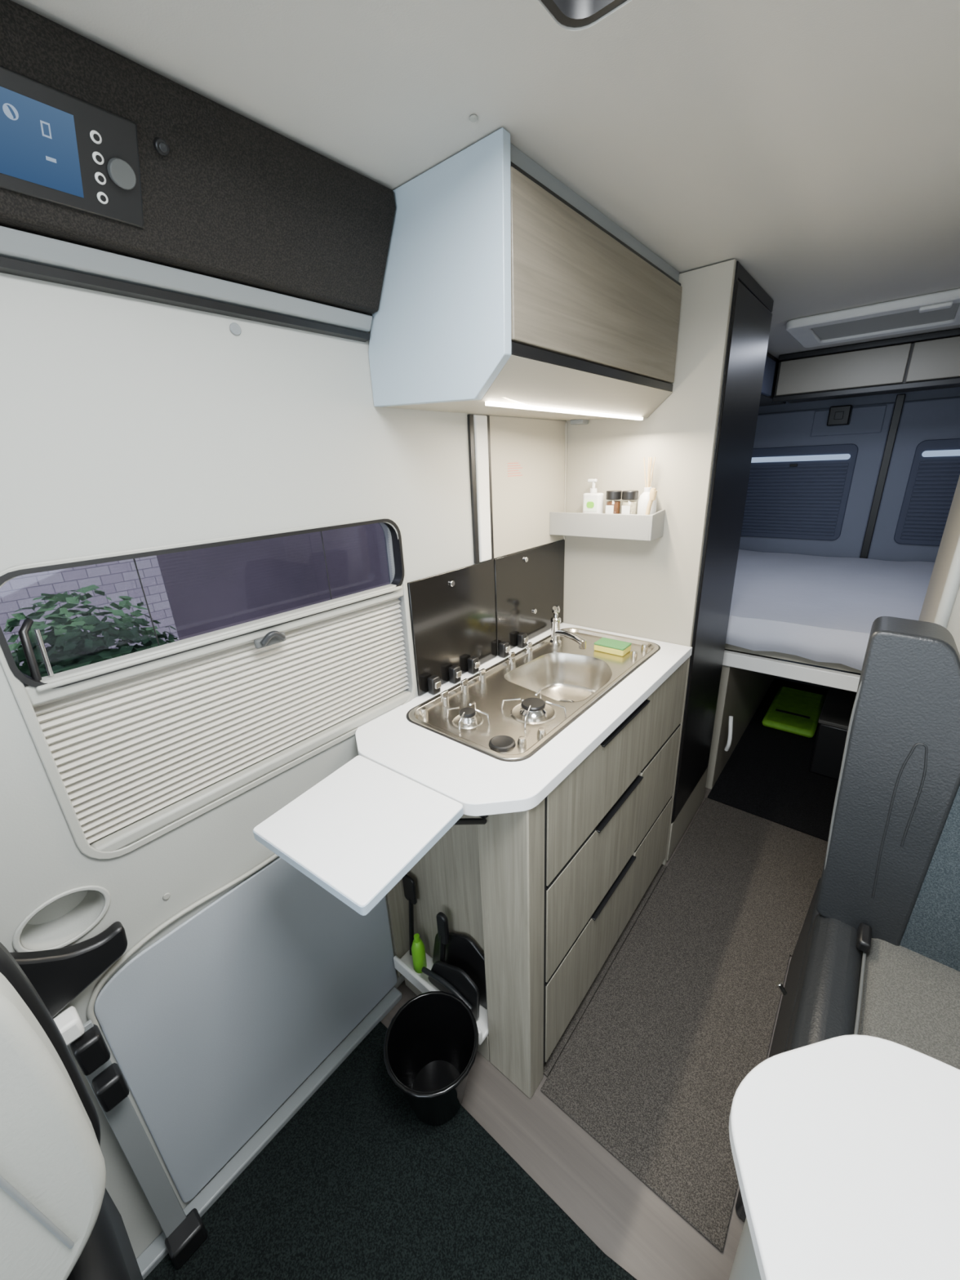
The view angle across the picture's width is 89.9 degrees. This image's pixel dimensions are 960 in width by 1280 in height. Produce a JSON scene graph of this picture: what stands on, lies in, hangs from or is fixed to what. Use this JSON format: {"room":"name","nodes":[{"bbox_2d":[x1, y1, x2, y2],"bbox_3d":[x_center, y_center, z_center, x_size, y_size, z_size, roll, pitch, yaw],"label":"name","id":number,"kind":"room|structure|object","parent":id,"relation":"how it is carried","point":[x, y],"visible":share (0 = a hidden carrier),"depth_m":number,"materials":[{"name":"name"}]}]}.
{"room":"vehicle interior","nodes":[
{"label":"vehicle interior","id":0,"kind":"room"},
{"bbox_2d":[0,272,566,1258],"bbox_3d":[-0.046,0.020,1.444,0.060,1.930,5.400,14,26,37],"label":"sliding door","id":1,"kind":"structure","parent":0,"point":[126,423],"depth_m":0.79,"materials":[{"name":"plastic"}]},
{"bbox_2d":[12,885,111,951],"bbox_3d":[-0.671,0.432,0.769,0.059,0.094,0.120,14,26,37],"label":"cup holder","id":2,"kind":"object","parent":1,"relation":"attached to","point":[68,916],"visible":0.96,"depth_m":0.78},
{"bbox_2d":[9,921,207,1269],"bbox_3d":[-0.649,0.811,0.803,0.074,0.916,0.259,14,26,37],"label":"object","id":3,"kind":"object","parent":1,"relation":"attached to","point":[58,975],"visible":0.91,"depth_m":0.79,"materials":[{"name":"plastic"}]},
{"bbox_2d":[87,853,278,1031],"bbox_3d":[-0.467,0.522,1.006,0.009,0.123,0.594,14,26,37],"label":"ledge","id":4,"kind":"object","parent":1,"relation":"attached to","point":[91,1015],"visible":0.66,"depth_m":0.86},
{"bbox_2d":[0,0,395,315],"bbox_3d":[-0.925,-0.369,0.058,0.121,0.168,2.322,14,26,37],"label":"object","id":5,"kind":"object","parent":1,"relation":"attached to","point":[233,198],"depth_m":0.65,"materials":[{"name":"plastic"}]},
{"bbox_2d":[0,65,143,227],"bbox_3d":[-0.498,-0.536,0.507,0.048,0.089,0.245,14,26,37],"label":"control panel","id":6,"kind":"object","parent":5,"relation":"attached to","point":[58,147],"visible":1,"depth_m":0.54,"materials":[{"name":"black plastic"}]},
{"bbox_2d":[153,137,168,155],"bbox_3d":[-0.391,-0.606,0.590,0.014,0.016,0.015,14,26,37],"label":"lock","id":7,"kind":"object","parent":5,"relation":"attached to","point":[161,146],"visible":1,"depth_m":0.59,"materials":[{"name":"black plastic"}]},
{"bbox_2d":[0,226,372,333],"bbox_3d":[-0.956,-0.284,0.118,0.033,0.027,2.320,14,26,37],"label":"rail","id":8,"kind":"object","parent":5,"relation":"attached to","point":[15,244],"visible":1,"depth_m":0.68,"materials":[{"name":"metal"}]},
{"bbox_2d":[0,256,370,342],"bbox_3d":[-0.961,-0.267,0.129,0.019,0.012,2.320,14,26,37],"label":"black gasket","id":9,"kind":"object","parent":8,"relation":"attached to","point":[7,265],"visible":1,"depth_m":0.69,"materials":[{"name":"plastic"}]},
{"bbox_2d":[0,515,416,859],"bbox_3d":[-0.418,0.036,0.952,0.038,0.487,0.722,14,26,37],"label":"window","id":10,"kind":"structure","parent":1,"relation":"in","point":[18,688],"depth_m":0.74,"materials":[{"name":"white plastic"}]},
{"bbox_2d":[0,518,404,688],"bbox_3d":[-0.419,-0.105,0.895,0.026,0.171,0.710,14,26,37],"label":"seal","id":11,"kind":"object","parent":10,"relation":"attached to","point":[398,578],"visible":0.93,"depth_m":0.78,"materials":[{"name":"plastic"}]},
{"bbox_2d":[22,583,403,706],"bbox_3d":[-0.418,-0.024,0.927,0.029,0.031,0.699,14,26,37],"label":"bar","id":12,"kind":"object","parent":10,"relation":"attached to","point":[36,697],"depth_m":0.82,"materials":[{"name":"plastic"}]},
{"bbox_2d":[35,586,402,691],"bbox_3d":[-0.404,-0.029,0.914,0.010,0.008,0.677,14,26,37],"label":"blind bar lip","id":13,"kind":"object","parent":12,"relation":"attached to","point":[133,662],"depth_m":0.82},
{"bbox_2d":[253,631,285,648],"bbox_3d":[-0.402,0.001,0.921,0.012,0.018,0.060,14,26,37],"label":"plate","id":14,"kind":"object","parent":12,"relation":"attached to","point":[258,645],"depth_m":0.91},
{"bbox_2d":[32,596,408,843],"bbox_3d":[-0.401,0.108,0.965,0.052,0.273,0.699,14,26,37],"label":"blind pleats","id":15,"kind":"object","parent":10,"relation":"attached to","point":[124,751],"depth_m":0.89,"materials":[{"name":"fabric"}]},
{"bbox_2d":[133,558,159,645],"bbox_3d":[-0.545,-0.063,0.785,0.002,0.158,0.002,14,26,37],"label":"cord","id":16,"kind":"object","parent":15,"relation":"attached to","point":[136,568],"visible":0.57,"depth_m":0.79,"materials":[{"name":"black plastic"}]},
{"bbox_2d":[89,689,410,851],"bbox_3d":[-0.409,0.243,1.025,0.034,0.024,0.690,14,26,37],"label":"rail","id":17,"kind":"object","parent":10,"relation":"attached to","point":[125,836],"visible":0.86,"depth_m":0.93,"materials":[{"name":"plastic"}]},
{"bbox_2d":[93,857,397,1202],"bbox_3d":[-0.450,0.797,1.116,0.006,0.670,0.594,14,26,37],"label":"panel","id":18,"kind":"object","parent":1,"relation":"attached to","point":[211,1028],"visible":0.8,"depth_m":1.03,"materials":[{"name":"plastic"}]},
{"bbox_2d":[467,413,479,563],"bbox_3d":[-0.017,-0.398,1.297,0.008,0.383,0.017,14,26,37],"label":"seal","id":19,"kind":"object","parent":1,"relation":"attached to","point":[470,417],"visible":1,"depth_m":1.29,"materials":[{"name":"plastic"}]},
{"bbox_2d":[473,414,491,562],"bbox_3d":[0.007,-0.408,1.321,0.012,0.383,0.051,14,26,37],"label":"strip","id":20,"kind":"object","parent":1,"relation":"attached to","point":[480,421],"visible":1,"depth_m":1.31,"materials":[{"name":"plastic"}]},
{"bbox_2d":[407,539,564,695],"bbox_3d":[0.070,-0.103,1.493,0.014,0.308,0.749,14,26,37],"label":"backsplash","id":21,"kind":"structure","parent":1,"relation":"attached to","point":[459,615],"depth_m":1.41,"materials":[{"name":"black glass"}]},
{"bbox_2d":[486,415,493,559],"bbox_3d":[0.027,-0.418,1.346,0.008,0.383,0.012,14,26,37],"label":"black line","id":22,"kind":"object","parent":1,"relation":"attached to","point":[488,416],"visible":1,"depth_m":1.34,"materials":[{"name":"plastic"}]},
{"bbox_2d":[368,127,681,420],"bbox_3d":[0.156,-0.720,1.136,0.349,0.344,0.793,14,26,37],"label":"upper cabinet","id":23,"kind":"object","parent":1,"relation":"attached to","point":[501,282],"visible":0.92,"depth_m":0.86,"materials":[{"name":"beige laminate"}]},
{"bbox_2d":[484,400,643,420],"bbox_3d":[0.239,-0.534,1.129,0.010,0.007,0.710,14,26,37],"label":"led light","id":24,"kind":"object","parent":23,"relation":"attached to","point":[491,403],"visible":1,"depth_m":1.04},
{"bbox_2d":[489,415,566,558],"bbox_3d":[0.160,-0.480,1.499,0.004,0.383,0.409,14,26,37],"label":"wall panel","id":25,"kind":"object","parent":1,"relation":"attached to","point":[522,505],"depth_m":1.47,"materials":[{"name":"plastic"}]},
{"bbox_2d":[563,422,567,539],"bbox_3d":[0.291,-0.536,1.643,0.006,0.380,0.006,14,26,37],"label":"trim","id":26,"kind":"structure","parent":1,"relation":"attached to","point":[566,433],"depth_m":1.62,"materials":[{"name":"beige laminate"}]},
{"bbox_2d":[760,355,775,395],"bbox_3d":[1.151,-1.176,2.071,0.018,0.155,1.050,14,26,37],"label":"trim","id":27,"kind":"structure","parent":1,"relation":"attached to","point":[770,365],"depth_m":2.35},
{"bbox_2d":[759,351,786,406],"bbox_3d":[1.199,-1.289,2.341,0.279,0.190,1.617,14,26,37],"label":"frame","id":28,"kind":"object","parent":1,"relation":"attached to","point":[765,400],"visible":0.11,"depth_m":2.55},
{"bbox_2d":[10,0,959,361],"bbox_3d":[0.631,-0.742,0.572,1.880,0.040,5.450,14,26,37],"label":"ceiling","id":29,"kind":"structure","parent":0,"point":[813,146],"depth_m":0.65,"materials":[{"name":"paint"}]},
{"bbox_2d":[541,0,626,27],"bbox_3d":[0.116,-0.597,0.132,0.563,0.108,0.640,14,26,37],"label":"skylight","id":30,"kind":"object","parent":29,"relation":"attached to","point":[570,13],"visible":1,"depth_m":0.52,"materials":[{"name":"black plastic"}]},
{"bbox_2d":[772,328,959,403],"bbox_3d":[2.232,-1.269,2.200,1.445,0.213,0.540,14,26,37],"label":"upper cabinet","id":31,"kind":"object","parent":29,"relation":"attached to","point":[934,364],"visible":1,"depth_m":2.23,"materials":[{"name":"white laminate"}]},
{"bbox_2d":[786,288,959,347],"bbox_3d":[1.496,-1.181,1.791,0.550,0.041,0.490,14,26,37],"label":"ceiling vent","id":32,"kind":"object","parent":29,"relation":"in","point":[942,308],"visible":1,"depth_m":1.75,"materials":[{"name":"white plastic"}]},
{"bbox_2d":[812,302,959,339],"bbox_3d":[1.496,-1.189,1.788,0.408,0.016,0.348,14,26,37],"label":"skylight","id":33,"kind":"object","parent":32,"relation":"hanging from","point":[911,319],"depth_m":1.81,"materials":[{"name":"plastic"}]},
{"bbox_2d":[381,675,828,1279],"bbox_3d":[0.713,1.112,1.248,1.880,0.050,5.450,14,26,37],"label":"floor","id":34,"kind":"structure","parent":0,"point":[621,1215],"depth_m":1.04,"materials":[{"name":"plastic"}]},
{"bbox_2d":[136,986,402,1279],"bbox_3d":[-0.804,1.305,0.800,0.035,0.022,1.770,14,26,37],"label":"strip","id":35,"kind":"object","parent":34,"relation":"on","point":[157,1251],"visible":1,"depth_m":1.14,"materials":[{"name":"plastic"}]},
{"bbox_2d":[143,1021,636,1279],"bbox_3d":[-0.178,1.479,0.267,1.645,0.008,1.700,14,26,37],"label":"carpet","id":36,"kind":"object","parent":34,"relation":"on","point":[354,1185],"visible":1,"depth_m":1.02,"materials":[{"name":"carpet"}]},
{"bbox_2d":[0,942,143,1279],"bbox_3d":[-0.649,0.791,0.432,0.330,1.206,0.578,14,26,37],"label":"seat","id":37,"kind":"object","parent":36,"relation":"on","point":[60,1220],"visible":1,"depth_m":0.51,"materials":[{"name":"beige leather"}]},
{"bbox_2d":[383,991,478,1125],"bbox_3d":[-0.110,1.034,1.166,0.224,0.206,0.224,14,26,37],"label":"waste bin","id":38,"kind":"object","parent":36,"relation":"on","point":[431,1043],"visible":1,"depth_m":1.21,"materials":[{"name":"black plastic"}]},
{"bbox_2d":[728,1034,959,1279],"bbox_3d":[0.645,0.991,0.450,0.860,0.711,0.509,14,26,37],"label":"dining table","id":39,"kind":"object","parent":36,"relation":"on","point":[846,1148],"visible":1,"depth_m":0.54,"materials":[{"name":"laminate"}]},
{"bbox_2d":[355,622,692,1098],"bbox_3d":[0.191,0.548,1.467,0.476,0.903,1.010,14,26,37],"label":"kitchen cabinet","id":40,"kind":"object","parent":34,"relation":"on","point":[569,853],"visible":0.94,"depth_m":1.16,"materials":[{"name":"grey wood"}]},
{"bbox_2d":[253,755,488,915],"bbox_3d":[-0.192,0.350,0.898,0.291,0.107,0.336,10,24,32],"label":"flap","id":41,"kind":"object","parent":40,"relation":"attached to","point":[359,830],"visible":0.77,"depth_m":0.82,"materials":[{"name":"white plastic"}]},
{"bbox_2d":[402,874,417,955],"bbox_3d":[-0.194,0.789,1.369,0.046,0.290,0.025,8,23,27],"label":"spatula","id":42,"kind":"object","parent":40,"relation":"in","point":[409,886],"visible":0.81,"depth_m":1.35,"materials":[{"name":"black plastic"}]},
{"bbox_2d":[411,933,426,973],"bbox_3d":[-0.175,0.886,1.367,0.038,0.125,0.038,14,26,37],"label":"bottle","id":43,"kind":"object","parent":40,"relation":"on","point":[418,949],"visible":0.94,"depth_m":1.35,"materials":[{"name":"green plastic"}]},
{"bbox_2d":[436,911,449,962],"bbox_3d":[-0.099,0.832,1.291,0.046,0.266,0.018,14,26,37],"label":"brush","id":44,"kind":"object","parent":40,"relation":"in","point":[442,919],"visible":0.74,"depth_m":1.25,"materials":[{"name":"black plastic"}]},
{"bbox_2d":[400,949,488,1041],"bbox_3d":[-0.097,0.970,1.336,0.326,0.015,0.080,14,26,37],"label":"storage shelf","id":45,"kind":"object","parent":40,"relation":"on","point":[482,1022],"depth_m":1.35,"materials":[{"name":"white plastic"}]},
{"bbox_2d":[421,960,479,1020],"bbox_3d":[-0.081,0.905,1.269,0.195,0.149,0.024,14,26,37],"label":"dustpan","id":46,"kind":"object","parent":40,"relation":"on","point":[448,978],"visible":0.89,"depth_m":1.25,"materials":[{"name":"black plastic"}]},
{"bbox_2d":[432,932,487,1009],"bbox_3d":[-0.055,0.858,1.293,0.216,0.216,0.010,14,26,37],"label":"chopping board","id":47,"kind":"object","parent":40,"relation":"on","point":[461,951],"visible":0.47,"depth_m":1.26,"materials":[{"name":"black plastic"}]},
{"bbox_2d":[355,622,692,816],"bbox_3d":[0.172,0.137,1.317,0.476,0.028,1.010,14,26,37],"label":"countertop","id":48,"kind":"structure","parent":40,"relation":"on","point":[484,784],"depth_m":1.03,"materials":[{"name":"laminate"}]},
{"bbox_2d":[406,627,660,761],"bbox_3d":[0.189,0.135,1.390,0.389,0.169,0.827,14,26,37],"label":"cooktop","id":49,"kind":"object","parent":40,"relation":"on","point":[510,709],"visible":0.98,"depth_m":1.29,"materials":[{"name":"metal"}]},
{"bbox_2d":[488,735,515,751],"bbox_3d":[0.049,0.225,1.056,0.060,0.008,0.060,14,26,37],"label":"knob","id":50,"kind":"object","parent":49,"relation":"attached to","point":[496,743],"depth_m":1.05,"materials":[{"name":"black plastic"}]},
{"bbox_2d":[504,652,611,702],"bbox_3d":[0.242,0.150,1.418,0.268,0.116,0.316,14,26,37],"label":"basin","id":51,"kind":"object","parent":49,"relation":"in","point":[561,677],"depth_m":1.52,"materials":[{"name":"metal"}]},
{"bbox_2d":[549,605,586,649],"bbox_3d":[0.279,-0.036,1.554,0.045,0.138,0.159,-13,22,-26],"label":"faucet","id":52,"kind":"object","parent":49,"relation":"on","point":[556,633],"visible":1,"depth_m":1.58,"materials":[{"name":"silver metal"}]},
{"bbox_2d":[593,637,631,656],"bbox_3d":[0.425,0.021,1.541,0.100,0.026,0.065,14,26,37],"label":"sponge","id":53,"kind":"object","parent":49,"relation":"on","point":[617,647],"visible":1,"depth_m":1.52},
{"bbox_2d":[562,258,773,865],"bbox_3d":[0.644,-0.149,1.827,0.473,1.927,0.479,14,26,37],"label":"partition wall","id":54,"kind":"structure","parent":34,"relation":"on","point":[676,587],"depth_m":1.51,"materials":[{"name":"beige laminate"}]},
{"bbox_2d":[549,509,665,541],"bbox_3d":[0.399,-0.377,1.546,0.348,0.082,0.100,14,26,37],"label":"storage shelf","id":55,"kind":"object","parent":54,"relation":"attached to","point":[608,526],"visible":1,"depth_m":1.49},
{"bbox_2d":[582,479,604,513],"bbox_3d":[0.364,-0.456,1.547,0.066,0.118,0.037,14,26,37],"label":"soap dispenser","id":56,"kind":"object","parent":55,"relation":"on","point":[593,502],"visible":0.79,"depth_m":1.53,"materials":[{"name":"white plastic"}]},
{"bbox_2d":[582,493,604,513],"bbox_3d":[0.365,-0.436,1.555,0.066,0.075,0.035,14,26,37],"label":"bottle","id":57,"kind":"object","parent":56,"relation":"attached to","point":[593,503],"depth_m":1.54,"materials":[{"name":"white plastic"}]},
{"bbox_2d":[605,490,622,514],"bbox_3d":[0.418,-0.426,1.511,0.049,0.082,0.050,14,26,37],"label":"spice jar","id":58,"kind":"object","parent":55,"relation":"on","point":[611,507],"visible":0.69,"depth_m":1.49,"materials":[{"name":"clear glass"}]},
{"bbox_2d":[621,490,638,514],"bbox_3d":[0.459,-0.416,1.478,0.049,0.082,0.050,14,26,37],"label":"spice jar","id":59,"kind":"object","parent":55,"relation":"on","point":[628,507],"visible":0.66,"depth_m":1.46,"materials":[{"name":"clear glass"}]},
{"bbox_2d":[636,457,657,515],"bbox_3d":[0.505,-0.455,1.442,0.056,0.175,0.056,14,26,37],"label":"reed diffuser","id":60,"kind":"object","parent":55,"relation":"on","point":[644,498],"visible":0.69,"depth_m":1.44,"materials":[{"name":"white ceramic"}]},
{"bbox_2d":[636,487,657,515],"bbox_3d":[0.506,-0.415,1.456,0.056,0.091,0.056,14,26,37],"label":"bottle","id":61,"kind":"object","parent":60,"relation":"attached to","point":[644,498],"depth_m":1.44,"materials":[{"name":"white plastic"}]},
{"bbox_2d":[644,488,657,515],"bbox_3d":[0.501,-0.400,1.406,0.030,0.087,0.020,14,26,37],"label":"dish brush","id":62,"kind":"object","parent":55,"relation":"on","point":[653,491],"visible":0.95,"depth_m":1.39,"materials":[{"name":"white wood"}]},
{"bbox_2d":[540,797,827,1252],"bbox_3d":[0.797,0.973,1.536,0.533,0.008,1.390,14,26,37],"label":"carpet","id":63,"kind":"object","parent":34,"relation":"on","point":[654,1066],"visible":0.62,"depth_m":1.35,"materials":[{"name":"carpet"}]},
{"bbox_2d":[705,549,934,841],"bbox_3d":[1.829,0.161,2.372,1.750,0.874,1.573,14,26,37],"label":"bed","id":64,"kind":"object","parent":34,"relation":"on","point":[819,611],"depth_m":2.18,"materials":[{"name":"white fabric"}]},
{"bbox_2d":[761,686,825,737],"bbox_3d":[1.875,0.414,2.861,0.250,0.046,0.560,14,26,37],"label":"step stool","id":65,"kind":"object","parent":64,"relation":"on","point":[797,712],"visible":0.98,"depth_m":2.80,"materials":[{"name":"green plastic"}]},
{"bbox_2d":[808,686,856,780],"bbox_3d":[1.840,0.433,2.453,0.170,0.293,0.620,14,26,37],"label":"crate","id":66,"kind":"object","parent":34,"relation":"on","point":[833,721],"visible":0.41,"depth_m":2.27,"materials":[{"name":"black plastic"}]},
{"bbox_2d":[735,616,959,1221],"bbox_3d":[1.024,0.635,0.787,0.859,1.134,0.700,14,26,37],"label":"seat","id":67,"kind":"object","parent":34,"relation":"on","point":[877,951],"visible":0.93,"depth_m":0.97,"materials":[{"name":"grey leather"}]},
{"bbox_2d":[857,937,959,1069],"bbox_3d":[1.001,0.819,0.721,0.705,0.107,0.470,14,26,37],"label":"cushion","id":68,"kind":"object","parent":67,"relation":"on","point":[908,995],"depth_m":0.93,"materials":[{"name":"fabric"}]},
{"bbox_2d":[899,785,959,971],"bbox_3d":[1.183,0.424,0.814,0.644,0.580,0.185,14,26,37],"label":"cushion","id":69,"kind":"object","parent":67,"relation":"on","point":[930,882],"depth_m":0.97,"materials":[{"name":"fabric"}]},
{"bbox_2d":[758,386,959,675],"bbox_3d":[2.385,-0.599,2.844,1.880,1.930,0.050,14,26,37],"label":"wall","id":70,"kind":"structure","parent":0,"point":[948,392],"depth_m":2.73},
{"bbox_2d":[741,528,834,535],"bbox_3d":[1.942,-0.692,3.088,0.545,0.015,0.005,14,26,37],"label":"slat","id":71,"kind":"object","parent":70,"relation":"attached to","point":[742,530],"visible":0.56,"depth_m":3.06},
{"bbox_2d":[742,526,835,532],"bbox_3d":[1.942,-0.712,3.080,0.545,0.015,0.005,14,26,37],"label":"slat","id":72,"kind":"object","parent":70,"relation":"attached to","point":[745,527],"visible":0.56,"depth_m":3.06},
{"bbox_2d":[742,523,835,528],"bbox_3d":[1.941,-0.731,3.073,0.545,0.015,0.005,14,26,37],"label":"slat","id":73,"kind":"object","parent":70,"relation":"attached to","point":[744,524],"visible":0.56,"depth_m":3.05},
{"bbox_2d":[742,520,836,524],"bbox_3d":[1.940,-0.751,3.066,0.545,0.015,0.005,14,26,37],"label":"slat","id":74,"kind":"object","parent":70,"relation":"attached to","point":[744,521],"visible":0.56,"depth_m":3.04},
{"bbox_2d":[742,516,837,521],"bbox_3d":[1.939,-0.771,3.059,0.545,0.015,0.005,14,26,37],"label":"slat","id":75,"kind":"object","parent":70,"relation":"attached to","point":[744,517],"visible":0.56,"depth_m":3.04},
{"bbox_2d":[743,513,838,518],"bbox_3d":[1.938,-0.790,3.052,0.545,0.015,0.005,14,26,37],"label":"slat","id":76,"kind":"object","parent":70,"relation":"attached to","point":[744,514],"visible":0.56,"depth_m":3.03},
{"bbox_2d":[744,510,839,514],"bbox_3d":[1.937,-0.810,3.045,0.545,0.015,0.005,14,26,37],"label":"slat","id":77,"kind":"object","parent":70,"relation":"attached to","point":[745,511],"visible":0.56,"depth_m":3.02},
{"bbox_2d":[744,506,839,511],"bbox_3d":[1.936,-0.830,3.037,0.545,0.015,0.005,14,26,37],"label":"slat","id":78,"kind":"object","parent":70,"relation":"attached to","point":[745,508],"visible":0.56,"depth_m":3.02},
{"bbox_2d":[745,503,839,506],"bbox_3d":[1.935,-0.850,3.030,0.545,0.015,0.005,14,26,37],"label":"slat","id":79,"kind":"object","parent":70,"relation":"attached to","point":[746,504],"visible":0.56,"depth_m":3.01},
{"bbox_2d":[745,500,840,503],"bbox_3d":[1.935,-0.869,3.023,0.545,0.015,0.005,14,26,37],"label":"slat","id":80,"kind":"object","parent":70,"relation":"attached to","point":[746,501],"visible":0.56,"depth_m":3.00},
{"bbox_2d":[746,497,841,499],"bbox_3d":[1.934,-0.889,3.016,0.545,0.015,0.005,14,26,37],"label":"slat","id":81,"kind":"object","parent":70,"relation":"attached to","point":[748,498],"visible":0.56,"depth_m":2.99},
{"bbox_2d":[746,493,842,496],"bbox_3d":[1.933,-0.909,3.009,0.545,0.015,0.005,14,26,37],"label":"slat","id":82,"kind":"object","parent":70,"relation":"attached to","point":[748,494],"visible":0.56,"depth_m":2.99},
{"bbox_2d":[746,489,843,492],"bbox_3d":[1.932,-0.928,3.002,0.545,0.015,0.005,14,26,37],"label":"slat","id":83,"kind":"object","parent":70,"relation":"attached to","point":[748,491],"visible":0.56,"depth_m":2.98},
{"bbox_2d":[747,486,844,488],"bbox_3d":[1.931,-0.948,2.994,0.545,0.015,0.005,14,26,37],"label":"slat","id":84,"kind":"object","parent":70,"relation":"attached to","point":[748,487],"visible":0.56,"depth_m":2.97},
{"bbox_2d":[747,482,844,485],"bbox_3d":[1.930,-0.968,2.987,0.545,0.015,0.005,14,26,37],"label":"slat","id":85,"kind":"object","parent":70,"relation":"attached to","point":[799,483],"visible":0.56,"depth_m":2.96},
{"bbox_2d":[748,478,845,482],"bbox_3d":[1.929,-0.988,2.980,0.545,0.015,0.005,14,26,37],"label":"slat","id":86,"kind":"object","parent":70,"relation":"attached to","point":[836,479],"visible":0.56,"depth_m":2.96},
{"bbox_2d":[748,475,846,479],"bbox_3d":[1.928,-1.007,2.973,0.545,0.015,0.005,14,26,37],"label":"slat","id":87,"kind":"object","parent":70,"relation":"attached to","point":[808,476],"visible":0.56,"depth_m":2.95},
{"bbox_2d":[749,471,847,475],"bbox_3d":[1.927,-1.027,2.966,0.545,0.015,0.005,14,26,37],"label":"slat","id":88,"kind":"object","parent":70,"relation":"attached to","point":[828,472],"visible":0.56,"depth_m":2.94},
{"bbox_2d":[750,466,848,471],"bbox_3d":[1.927,-1.047,2.958,0.545,0.015,0.005,14,26,37],"label":"slat","id":89,"kind":"object","parent":70,"relation":"attached to","point":[842,468],"visible":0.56,"depth_m":2.93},
{"bbox_2d":[750,463,848,468],"bbox_3d":[1.926,-1.066,2.951,0.545,0.015,0.005,14,26,37],"label":"slat","id":90,"kind":"object","parent":70,"relation":"attached to","point":[824,464],"visible":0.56,"depth_m":2.92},
{"bbox_2d":[751,453,850,462],"bbox_3d":[1.924,-1.108,2.936,0.545,0.031,0.007,14,26,37],"label":"daylight slot","id":91,"kind":"object","parent":70,"relation":"attached to","point":[838,456],"visible":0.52,"depth_m":2.91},
{"bbox_2d":[738,402,895,557],"bbox_3d":[1.988,-0.847,3.032,0.765,1.100,0.039,14,26,37],"label":"leaf","id":92,"kind":"object","parent":70,"relation":"attached to","point":[786,428],"visible":0.26,"depth_m":2.88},
{"bbox_2d":[740,444,857,540],"bbox_3d":[1.938,-0.918,3.013,0.605,0.550,0.014,14,26,37],"label":"window blind","id":93,"kind":"object","parent":92,"relation":"attached to","point":[851,449],"visible":0.49,"depth_m":2.95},
{"bbox_2d":[826,404,853,426],"bbox_3d":[2.032,-1.266,2.716,0.100,0.100,0.095,14,26,37],"label":"box","id":94,"kind":"object","parent":92,"relation":"attached to","point":[838,415],"visible":1,"depth_m":2.69,"materials":[{"name":"black plastic"}]},
{"bbox_2d":[810,404,887,436],"bbox_3d":[2.095,-1.247,2.744,0.330,0.140,0.010,14,26,37],"label":"panel","id":95,"kind":"object","parent":92,"relation":"attached to","point":[864,420],"depth_m":2.72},
{"bbox_2d":[859,394,905,558],"bbox_3d":[2.291,-0.787,2.781,0.036,1.135,0.050,14,26,37],"label":"seal","id":96,"kind":"object","parent":70,"relation":"attached to","point":[900,400],"visible":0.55,"depth_m":2.71,"materials":[{"name":"black plastic"}]},
{"bbox_2d":[867,396,959,562],"bbox_3d":[2.656,-0.685,2.506,0.905,1.100,0.039,14,26,37],"label":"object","id":97,"kind":"structure","parent":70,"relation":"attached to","point":[920,420],"depth_m":2.65,"materials":[{"name":"plastic"}]},
{"bbox_2d":[893,438,959,546],"bbox_3d":[2.629,-0.750,2.469,0.685,0.550,0.014,14,26,37],"label":"frame","id":98,"kind":"object","parent":97,"relation":"attached to","point":[953,443],"visible":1,"depth_m":2.61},
{"bbox_2d":[916,472,959,476],"bbox_3d":[2.619,-0.840,2.429,0.625,0.015,0.005,14,26,37],"label":"slat","id":99,"kind":"object","parent":70,"relation":"attached to","point":[948,473],"visible":1,"depth_m":2.56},
{"bbox_2d":[917,468,959,472],"bbox_3d":[2.618,-0.859,2.421,0.625,0.015,0.005,14,26,37],"label":"slat","id":100,"kind":"object","parent":70,"relation":"attached to","point":[944,469],"visible":1,"depth_m":2.56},
{"bbox_2d":[918,464,959,468],"bbox_3d":[2.617,-0.879,2.414,0.625,0.015,0.005,14,26,37],"label":"slat","id":101,"kind":"object","parent":70,"relation":"attached to","point":[940,465],"visible":1,"depth_m":2.55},
{"bbox_2d":[921,449,959,457],"bbox_3d":[2.615,-0.940,2.392,0.625,0.031,0.007,14,26,37],"label":"daylight slot","id":102,"kind":"object","parent":70,"relation":"attached to","point":[943,452],"visible":1,"depth_m":2.53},
{"bbox_2d":[918,475,959,654],"bbox_3d":[1.520,0.068,1.124,0.735,1.928,0.560,14,26,37],"label":"wall","id":103,"kind":"structure","parent":0,"point":[950,536],"depth_m":1.26,"materials":[{"name":"beige laminate"}]},
{"bbox_2d":[933,534,959,628],"bbox_3d":[1.062,0.070,1.142,0.024,1.850,0.024,14,26,37],"label":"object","id":104,"kind":"object","parent":103,"relation":"attached to","point":[952,584],"visible":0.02,"depth_m":1.07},
{"label":"outside","id":105,"kind":"structure","parent":0,"visible":0},
{"bbox_3d":[-2.803,0.605,4.821,8.040,0.050,15.000,14,26,37],"label":"ground","id":106,"kind":"structure","parent":105,"visible":0},
{"bbox_2d":[0,555,179,666],"bbox_3d":[-2.924,0.534,1.306,0.100,2.500,3.850,14,26,37],"label":"wall","id":107,"kind":"structure","parent":106,"relation":"on","point":[116,579],"depth_m":2.35,"materials":[{"name":"white brick"}]},
{"bbox_2d":[2,584,178,677],"bbox_3d":[-1.484,0.705,2.106,0.876,1.908,0.859,-4,20,-4],"label":"hedge","id":108,"kind":"object","parent":106,"relation":"on","point":[77,651],"visible":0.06,"depth_m":1.77,"materials":[{"name":"green plant"}]},
{"bbox_2d":[155,523,389,639],"bbox_3d":[0.026,-1.713,4.770,0.400,4.100,6.140,14,26,37],"label":"wall","id":109,"kind":"structure","parent":106,"relation":"on","point":[212,588],"depth_m":3.08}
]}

